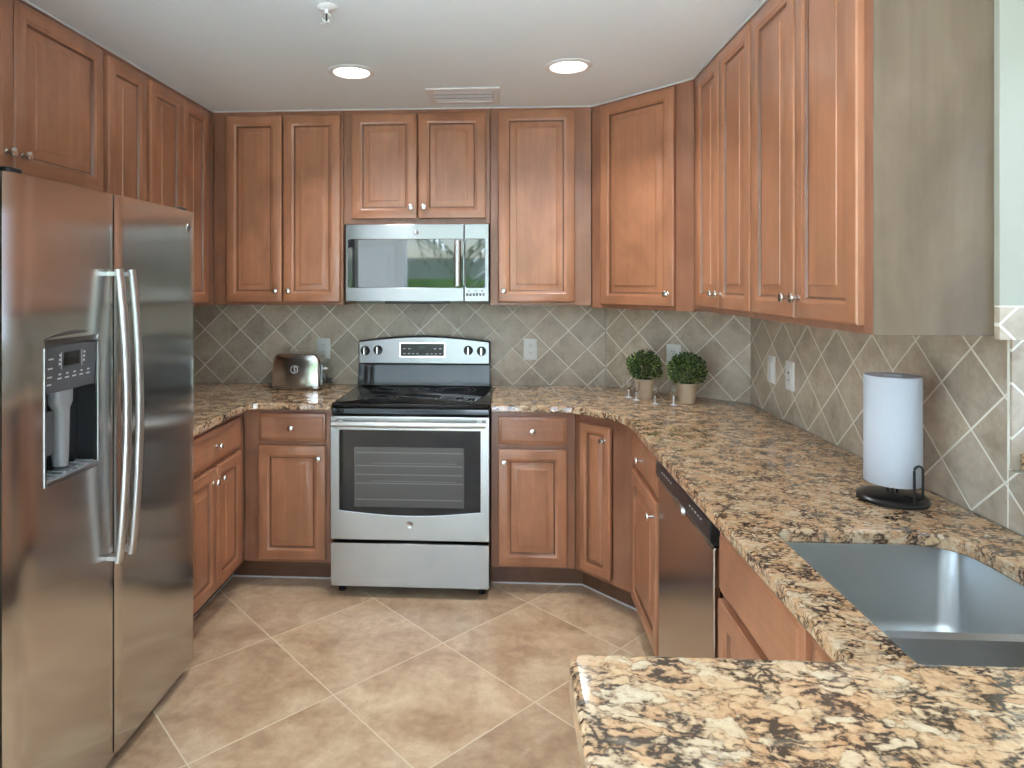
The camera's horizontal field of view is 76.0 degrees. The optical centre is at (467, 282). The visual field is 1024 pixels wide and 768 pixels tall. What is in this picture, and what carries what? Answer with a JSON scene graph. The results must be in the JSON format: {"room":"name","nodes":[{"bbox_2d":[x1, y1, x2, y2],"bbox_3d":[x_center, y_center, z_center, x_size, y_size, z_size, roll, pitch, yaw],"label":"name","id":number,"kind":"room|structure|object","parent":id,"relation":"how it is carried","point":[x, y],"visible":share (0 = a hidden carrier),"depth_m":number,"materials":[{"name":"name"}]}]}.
{"room":"kitchen","nodes":[
{"label":"kitchen","id":0,"kind":"room"},
{"bbox_2d":[105,540,654,767],"bbox_3d":[-0.529,1.554,0.405,5.500,0.120,7.050,0,0,3],"label":"floor","id":1,"kind":"structure","parent":0,"point":[282,672],"depth_m":2.49,"materials":[{"name":"tile"}]},
{"bbox_2d":[0,166,192,767],"bbox_3d":[-1.378,0.604,2.061,0.738,1.778,0.941,0,0,3],"label":"refrigerator","id":2,"kind":"object","parent":1,"relation":"on","point":[96,287],"visible":1,"depth_m":1.89,"materials":[{"name":"grey metal"}]},
{"bbox_2d":[193,412,243,616],"bbox_3d":[-1.387,1.054,2.949,0.636,0.880,0.779,0,0,3],"label":"base cabinet","id":3,"kind":"object","parent":1,"relation":"on","point":[218,451],"visible":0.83,"depth_m":2.88,"materials":[{"name":"brown wood"}]},
{"bbox_2d":[193,383,357,436],"bbox_3d":[-1.176,0.596,3.167,1.040,0.032,1.240,0,0,3],"label":"countertop","id":4,"kind":"structure","parent":3,"relation":"on","point":[214,404],"depth_m":3.25,"materials":[{"name":"stone"}]},
{"bbox_2d":[272,351,332,389],"bbox_3d":[-0.914,0.482,3.613,0.318,0.196,0.170,0,0,5],"label":"toaster","id":5,"kind":"object","parent":4,"relation":"on","point":[291,369],"visible":1,"depth_m":3.55,"materials":[{"name":"silver metal"}]},
{"bbox_2d":[193,575,330,618],"bbox_3d":[-0.947,1.491,2.926,0.549,0.006,0.780,0,0,3],"label":"trim","id":6,"kind":"structure","parent":1,"relation":"on","point":[232,575],"depth_m":3.30,"materials":[{"name":"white wood"}]},
{"bbox_2d":[234,409,332,576],"bbox_3d":[-0.913,1.054,3.467,0.542,0.880,0.606,0,0,3],"label":"base cabinet","id":7,"kind":"object","parent":1,"relation":"on","point":[288,452],"visible":0.84,"depth_m":3.20,"materials":[{"name":"brown wood"}]},
{"bbox_2d":[331,335,491,593],"bbox_3d":[-0.260,0.896,3.377,0.762,1.196,0.704,0,0,3],"label":"range","id":8,"kind":"object","parent":1,"relation":"on","point":[411,442],"visible":1,"depth_m":3.10,"materials":[{"name":"silver metal"}]},
{"bbox_2d":[332,385,491,408],"bbox_3d":[-0.258,0.587,3.410,0.762,0.021,0.589,0,0,3],"label":"cooktop","id":9,"kind":"object","parent":8,"relation":"in","point":[361,396],"depth_m":3.29,"materials":[{"name":"black glass"}]},
{"bbox_2d":[491,412,581,583],"bbox_3d":[0.352,1.054,3.398,0.448,0.880,0.606,0,0,3],"label":"base cabinet","id":10,"kind":"object","parent":1,"relation":"on","point":[533,453],"visible":0.87,"depth_m":3.13,"materials":[{"name":"brown wood"}]},
{"bbox_2d":[491,385,1023,663],"bbox_3d":[0.684,0.596,2.171,1.250,0.032,3.026,0,0,3],"label":"countertop","id":11,"kind":"structure","parent":10,"relation":"on","point":[766,482],"depth_m":1.73,"materials":[{"name":"stone"}]},
{"bbox_2d":[625,379,631,397],"bbox_3d":[0.815,0.535,3.310,0.039,0.090,0.039,0,0,3],"label":"stemmed glass","id":12,"kind":"object","parent":11,"relation":"on","point":[628,382],"visible":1,"depth_m":3.30,"materials":[{"name":"clear glass"}]},
{"bbox_2d":[625,379,631,388],"bbox_3d":[0.815,0.514,3.310,0.036,0.048,0.036,0,0,3],"label":"bowl","id":13,"kind":"object","parent":12,"relation":"on","point":[628,382],"depth_m":3.30,"materials":[{"name":"clear glass"}]},
{"bbox_2d":[632,381,639,400],"bbox_3d":[0.834,0.535,3.234,0.039,0.090,0.039,0,0,3],"label":"stemmed glass","id":14,"kind":"object","parent":11,"relation":"on","point":[636,385],"visible":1,"depth_m":3.22,"materials":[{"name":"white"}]},
{"bbox_2d":[632,381,639,391],"bbox_3d":[0.834,0.514,3.234,0.036,0.048,0.036,0,0,3],"label":"bowl","id":15,"kind":"object","parent":14,"relation":"on","point":[636,385],"depth_m":3.22,"materials":[{"name":"clear glass"}]},
{"bbox_2d":[625,349,663,398],"bbox_3d":[0.892,0.454,3.299,0.191,0.250,0.189,0,0,11],"label":"potted plant","id":16,"kind":"object","parent":11,"relation":"on","point":[651,367],"visible":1,"depth_m":3.26,"materials":[{"name":"green plant"}]},
{"bbox_2d":[651,385,658,404],"bbox_3d":[0.897,0.535,3.131,0.039,0.090,0.039,0,0,3],"label":"stemmed glass","id":17,"kind":"object","parent":11,"relation":"on","point":[654,388],"visible":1,"depth_m":3.12,"materials":[{"name":"white"}]},
{"bbox_2d":[651,385,658,394],"bbox_3d":[0.897,0.514,3.131,0.036,0.048,0.036,0,0,3],"label":"bowl","id":18,"kind":"object","parent":17,"relation":"on","point":[654,388],"depth_m":3.12,"materials":[{"name":"clear glass"}]},
{"bbox_2d":[669,386,677,405],"bbox_3d":[0.978,0.535,3.103,0.039,0.090,0.039,0,0,3],"label":"stemmed glass","id":19,"kind":"object","parent":11,"relation":"on","point":[673,389],"visible":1,"depth_m":3.09,"materials":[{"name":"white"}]},
{"bbox_2d":[670,386,677,395],"bbox_3d":[0.978,0.514,3.103,0.036,0.048,0.036,0,0,3],"label":"bowl","id":20,"kind":"object","parent":19,"relation":"on","point":[673,389],"depth_m":3.09,"materials":[{"name":"clear glass"}]},
{"bbox_2d":[666,351,707,403],"bbox_3d":[1.061,0.454,3.164,0.202,0.250,0.195,0,0,15],"label":"potted plant","id":21,"kind":"object","parent":11,"relation":"on","point":[687,389],"visible":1,"depth_m":3.13,"materials":[{"name":"green plant"}]},
{"bbox_2d":[856,465,931,509],"bbox_3d":[1.133,0.421,1.743,0.170,0.318,0.170,0,0,3],"label":"paper towel holder","id":22,"kind":"object","parent":11,"relation":"on","point":[901,499],"visible":0.69,"depth_m":1.70,"materials":[{"name":"black metal"}]},
{"bbox_2d":[863,372,922,488],"bbox_3d":[1.133,0.388,1.743,0.134,0.284,0.134,0,0,3],"label":"paper towel roll","id":23,"kind":"object","parent":22,"relation":"on","point":[892,402],"visible":0.96,"depth_m":1.69,"materials":[{"name":"grey paper"}]},
{"bbox_2d":[786,542,1023,667],"bbox_3d":[0.902,0.721,1.140,0.452,0.214,0.819,0,0,3],"label":"sink","id":24,"kind":"object","parent":11,"relation":"in","point":[939,606],"visible":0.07,"depth_m":1.51,"materials":[{"name":"metal"}]},
{"bbox_2d":[492,581,636,610],"bbox_3d":[0.605,1.491,2.907,0.370,0.006,1.142,0,0,-36],"label":"trim","id":25,"kind":"structure","parent":1,"relation":"on","point":[492,581],"depth_m":3.23,"materials":[{"name":"white wood"}]},
{"bbox_2d":[575,414,635,607],"bbox_3d":[0.944,1.054,3.267,0.834,0.880,0.796,0,0,3],"label":"base cabinet","id":26,"kind":"object","parent":1,"relation":"on","point":[603,447],"visible":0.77,"depth_m":3.00,"materials":[{"name":"brown wood"}]},
{"bbox_2d":[631,432,658,655],"bbox_3d":[0.990,1.054,2.612,0.651,0.880,0.578,0,0,3],"label":"base cabinet","id":27,"kind":"object","parent":1,"relation":"on","point":[644,479],"visible":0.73,"depth_m":2.54,"materials":[{"name":"brown wood"}]},
{"bbox_2d":[655,460,722,657],"bbox_3d":[0.941,1.056,2.004,0.601,0.873,0.610,0,0,3],"label":"dishwasher","id":28,"kind":"object","parent":1,"relation":"on","point":[689,590],"visible":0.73,"depth_m":1.98,"materials":[{"name":"grey metal"}]},
{"bbox_2d":[718,532,832,661],"bbox_3d":[0.910,1.054,1.169,0.651,0.880,1.033,0,0,3],"label":"base cabinet","id":29,"kind":"object","parent":1,"relation":"on","point":[753,623],"visible":0.24,"depth_m":1.45,"materials":[{"name":"brown wood"}]},
{"bbox_2d":[27,0,763,125],"bbox_3d":[-0.529,-0.976,0.405,5.500,0.120,7.050,0,0,3],"label":"ceiling","id":30,"kind":"structure","parent":0,"point":[224,55],"depth_m":2.51,"materials":[{"name":"white paint"}]},
{"bbox_2d":[315,2,337,26],"bbox_3d":[-0.468,-0.886,2.164,0.072,0.059,0.072,0,0,3],"label":"sprinkler","id":31,"kind":"object","parent":30,"relation":"attached to","point":[327,8],"visible":1,"depth_m":2.16,"materials":[{"name":"white metal"}]},
{"bbox_2d":[328,64,374,79],"bbox_3d":[-0.503,-0.912,2.832,0.200,0.008,0.200,0,0,3],"label":"recessed light","id":32,"kind":"object","parent":30,"relation":"in","point":[344,71],"visible":1,"depth_m":2.82,"materials":[{"name":"white ceramic"}]},
{"bbox_2d":[334,67,368,77],"bbox_3d":[-0.503,-0.913,2.832,0.149,0.003,0.149,0,0,3],"label":"diffuser","id":33,"kind":"object","parent":32,"relation":"attached to","point":[340,72],"depth_m":2.83,"materials":[{"name":"white plastic"}]},
{"bbox_2d":[22,0,767,112],"bbox_3d":[-0.215,-0.913,2.465,2.398,0.006,1.919,0,0,3],"label":"trim","id":34,"kind":"structure","parent":30,"relation":"attached to","point":[25,1],"depth_m":3.09,"materials":[{"name":"white paint"}]},
{"bbox_2d":[425,87,499,104],"bbox_3d":[-0.019,-0.912,3.189,0.350,0.008,0.260,0,0,3],"label":"ceiling vent","id":35,"kind":"object","parent":30,"relation":"in","point":[475,95],"visible":1,"depth_m":3.18,"materials":[{"name":"white metal"}]},
{"bbox_2d":[545,58,592,74],"bbox_3d":[0.425,-0.912,2.758,0.200,0.008,0.200,0,0,3],"label":"recessed light","id":36,"kind":"object","parent":30,"relation":"in","point":[565,66],"visible":1,"depth_m":2.75,"materials":[{"name":"white ceramic"}]},
{"bbox_2d":[551,61,585,72],"bbox_3d":[0.425,-0.913,2.758,0.149,0.003,0.149,0,0,3],"label":"diffuser","id":37,"kind":"object","parent":36,"relation":"attached to","point":[556,66],"depth_m":2.75,"materials":[{"name":"white plastic"}]},
{"bbox_2d":[193,126,605,539],"bbox_3d":[-0.500,0.289,3.835,2.620,2.410,0.150,0,0,3],"label":"wall","id":38,"kind":"structure","parent":0,"point":[358,302],"depth_m":3.80,"materials":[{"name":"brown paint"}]},
{"bbox_2d":[214,111,356,304],"bbox_3d":[-1.000,-0.400,3.602,0.703,1.031,0.366,0,0,3],"label":"upper cabinet","id":39,"kind":"object","parent":38,"relation":"attached to","point":[279,227],"visible":1,"depth_m":3.45,"materials":[{"name":"brown wood"}]},
{"bbox_2d":[193,303,604,385],"bbox_3d":[-0.445,0.349,3.753,2.439,0.461,0.008,0,0,3],"label":"backsplash","id":40,"kind":"structure","parent":38,"relation":"attached to","point":[232,343],"depth_m":3.75,"materials":[{"name":"tile"}]},
{"bbox_2d":[317,338,329,358],"bbox_3d":[-0.831,0.378,3.765,0.077,0.121,0.009,0,0,3],"label":"outlet","id":41,"kind":"object","parent":40,"relation":"attached to","point":[323,344],"visible":0.86,"depth_m":3.76,"materials":[{"name":"white plastic"}]},
{"bbox_2d":[524,339,536,359],"bbox_3d":[0.355,0.376,3.700,0.077,0.121,0.009,0,0,3],"label":"outlet","id":42,"kind":"object","parent":40,"relation":"attached to","point":[530,345],"visible":1,"depth_m":3.70,"materials":[{"name":"white plastic"}]},
{"bbox_2d":[344,109,489,227],"bbox_3d":[-0.262,-0.612,3.562,0.770,0.606,0.366,0,0,3],"label":"upper cabinet","id":43,"kind":"object","parent":38,"relation":"attached to","point":[427,166],"visible":0.92,"depth_m":3.41,"materials":[{"name":"brown wood"}]},
{"bbox_2d":[345,224,489,303],"bbox_3d":[-0.252,-0.099,3.520,0.740,0.409,0.429,0,0,3],"label":"microwave","id":44,"kind":"object","parent":43,"relation":"attached to","point":[389,263],"visible":1,"depth_m":3.35,"materials":[{"name":"brushed steel"},{"name":"glass"},{"name":"black plastic"}]},
{"bbox_2d":[490,107,590,304],"bbox_3d":[0.386,-0.400,3.526,0.522,1.031,0.366,0,0,3],"label":"upper cabinet","id":45,"kind":"object","parent":38,"relation":"attached to","point":[540,158],"visible":1,"depth_m":3.38,"materials":[{"name":"brown wood"}]},
{"bbox_2d":[752,404,1023,536],"bbox_3d":[1.775,0.289,-0.023,1.152,2.410,6.450,0,0,3],"label":"wall","id":46,"kind":"structure","parent":0,"point":[1019,471],"depth_m":1.76,"materials":[{"name":"beige tile"}]},
{"bbox_2d":[694,13,755,317],"bbox_3d":[1.134,-0.398,2.555,0.386,1.035,0.714,0,0,3],"label":"upper cabinet","id":47,"kind":"object","parent":46,"relation":"attached to","point":[722,89],"visible":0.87,"depth_m":2.47,"materials":[{"name":"brown wood"}]},
{"bbox_2d":[751,0,993,335],"bbox_3d":[1.099,-0.397,1.845,0.394,1.036,0.703,0,0,3],"label":"upper cabinet","id":48,"kind":"object","parent":46,"relation":"attached to","point":[872,121],"visible":1,"depth_m":1.51,"materials":[{"name":"brown wood"}]},
{"bbox_2d":[751,318,1023,535],"bbox_3d":[1.300,0.354,1.891,0.008,0.452,2.520,0,0,3],"label":"backsplash","id":49,"kind":"structure","parent":46,"relation":"attached to","point":[965,377],"depth_m":1.83,"materials":[{"name":"tile"}]},
{"bbox_2d":[767,355,775,383],"bbox_3d":[1.346,0.383,2.901,0.010,0.121,0.077,0,0,3],"label":"light switch","id":50,"kind":"object","parent":49,"relation":"attached to","point":[771,360],"visible":1,"depth_m":2.89,"materials":[{"name":"white plastic"}]},
{"bbox_2d":[785,360,794,391],"bbox_3d":[1.336,0.385,2.714,0.009,0.121,0.077,0,0,3],"label":"outlet","id":51,"kind":"object","parent":49,"relation":"attached to","point":[789,365],"visible":1,"depth_m":2.70,"materials":[{"name":"white plastic"}]},
{"bbox_2d":[787,367,790,383],"bbox_3d":[1.334,0.385,2.714,0.002,0.066,0.033,0,0,3],"label":"receptacle","id":52,"kind":"object","parent":51,"relation":"attached to","point":[788,368],"depth_m":2.71,"materials":[{"name":"white plastic"}]},
{"bbox_2d":[1007,340,1009,528],"bbox_3d":[1.281,0.317,1.564,0.008,0.527,0.046,0,0,3],"label":"trim","id":53,"kind":"structure","parent":46,"relation":"attached to","point":[1008,341],"depth_m":1.54,"materials":[{"name":"white tile"}]},
{"bbox_2d":[1010,340,1023,469],"bbox_3d":[1.342,0.246,1.534,0.126,0.386,0.008,0,0,3],"label":"backsplash","id":54,"kind":"structure","parent":46,"relation":"attached to","point":[1016,346],"depth_m":1.53,"materials":[{"name":"tile"}]},
{"bbox_2d":[1020,454,1023,470],"bbox_3d":[1.329,0.420,1.180,0.108,0.040,0.700,0,0,3],"label":"sill","id":55,"kind":"structure","parent":46,"relation":"attached to","point":[1021,455],"depth_m":1.52,"materials":[{"name":"stone"}]},
{"bbox_2d":[994,0,1023,305],"bbox_3d":[1.239,-0.432,1.474,0.086,0.967,0.017,0,0,3],"label":"wall","id":56,"kind":"structure","parent":0,"point":[1008,14],"depth_m":1.47,"materials":[{"name":"pale green paint"}]},
{"bbox_2d":[994,307,1023,339],"bbox_3d":[1.233,0.091,1.475,0.075,0.074,0.017,0,0,3],"label":"backsplash","id":57,"kind":"structure","parent":56,"relation":"attached to","point":[1008,321],"depth_m":1.47,"materials":[{"name":"tile"}]},
{"bbox_2d":[994,305,1023,306],"bbox_3d":[1.233,0.053,1.475,0.075,0.003,0.015,0,0,3],"label":"trim","id":58,"kind":"structure","parent":56,"relation":"attached to","point":[994,305],"depth_m":1.47,"materials":[{"name":"white tile"}]},
{"bbox_3d":[0.697,0.970,0.588,1.068,1.048,0.130,0,0,3],"label":"wall","id":59,"kind":"structure","parent":0,"visible":0},
{"bbox_2d":[569,654,1023,767],"bbox_3d":[0.661,0.425,0.476,1.127,0.042,0.423,0,0,3],"label":"countertop","id":60,"kind":"structure","parent":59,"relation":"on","point":[628,711],"depth_m":0.61,"materials":[{"name":"stone"}]},
{"bbox_3d":[-1.799,0.289,2.706,0.150,2.410,2.247,0,0,3],"label":"wall","id":61,"kind":"structure","parent":0,"visible":0},
{"bbox_2d":[0,0,102,190],"bbox_3d":[-1.573,-0.622,2.056,0.369,0.587,0.951,0,0,3],"label":"upper cabinet","id":62,"kind":"object","parent":61,"relation":"attached to","point":[51,75],"visible":0.94,"depth_m":2.20,"materials":[{"name":"brown wood"}]},
{"bbox_2d":[102,48,146,201],"bbox_3d":[-1.538,-0.400,2.683,0.369,1.031,0.300,0,0,3],"label":"upper cabinet","id":63,"kind":"object","parent":61,"relation":"attached to","point":[124,84],"visible":0.23,"depth_m":2.64,"materials":[{"name":"brown wood"}]},
{"bbox_2d":[145,73,212,305],"bbox_3d":[-1.512,-0.400,3.166,0.369,1.031,0.662,0,0,3],"label":"upper cabinet","id":64,"kind":"object","parent":61,"relation":"attached to","point":[179,129],"visible":0.34,"depth_m":3.15,"materials":[{"name":"brown wood"}]},
{"bbox_3d":[1.127,0.289,3.479,0.715,2.410,0.617,0,0,3],"label":"wall","id":65,"kind":"structure","parent":0,"visible":0},
{"bbox_2d":[587,80,705,311],"bbox_3d":[0.944,-0.394,3.227,1.007,1.043,0.427,0,0,42],"label":"upper cabinet","id":66,"kind":"object","parent":65,"relation":"attached to","point":[642,145],"visible":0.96,"depth_m":3.10,"materials":[{"name":"brown wood"}]},
{"bbox_2d":[606,308,750,402],"bbox_3d":[1.074,0.349,3.420,0.790,0.461,0.009,0,0,42],"label":"backsplash","id":67,"kind":"structure","parent":65,"relation":"attached to","point":[723,341],"depth_m":3.35,"materials":[{"name":"tile"}]},
{"bbox_2d":[666,344,680,364],"bbox_3d":[1.073,0.381,3.409,0.077,0.121,0.009,0,0,42],"label":"outlet","id":68,"kind":"object","parent":67,"relation":"attached to","point":[671,349],"visible":0.52,"depth_m":3.41,"materials":[{"name":"white plastic"}]},
{"bbox_2d":[670,349,675,354],"bbox_3d":[1.072,0.360,3.407,0.034,0.029,0.002,0,0,42],"label":"receptacle","id":69,"kind":"object","parent":68,"relation":"attached to","point":[672,351],"depth_m":3.41,"materials":[{"name":"grey plastic"}]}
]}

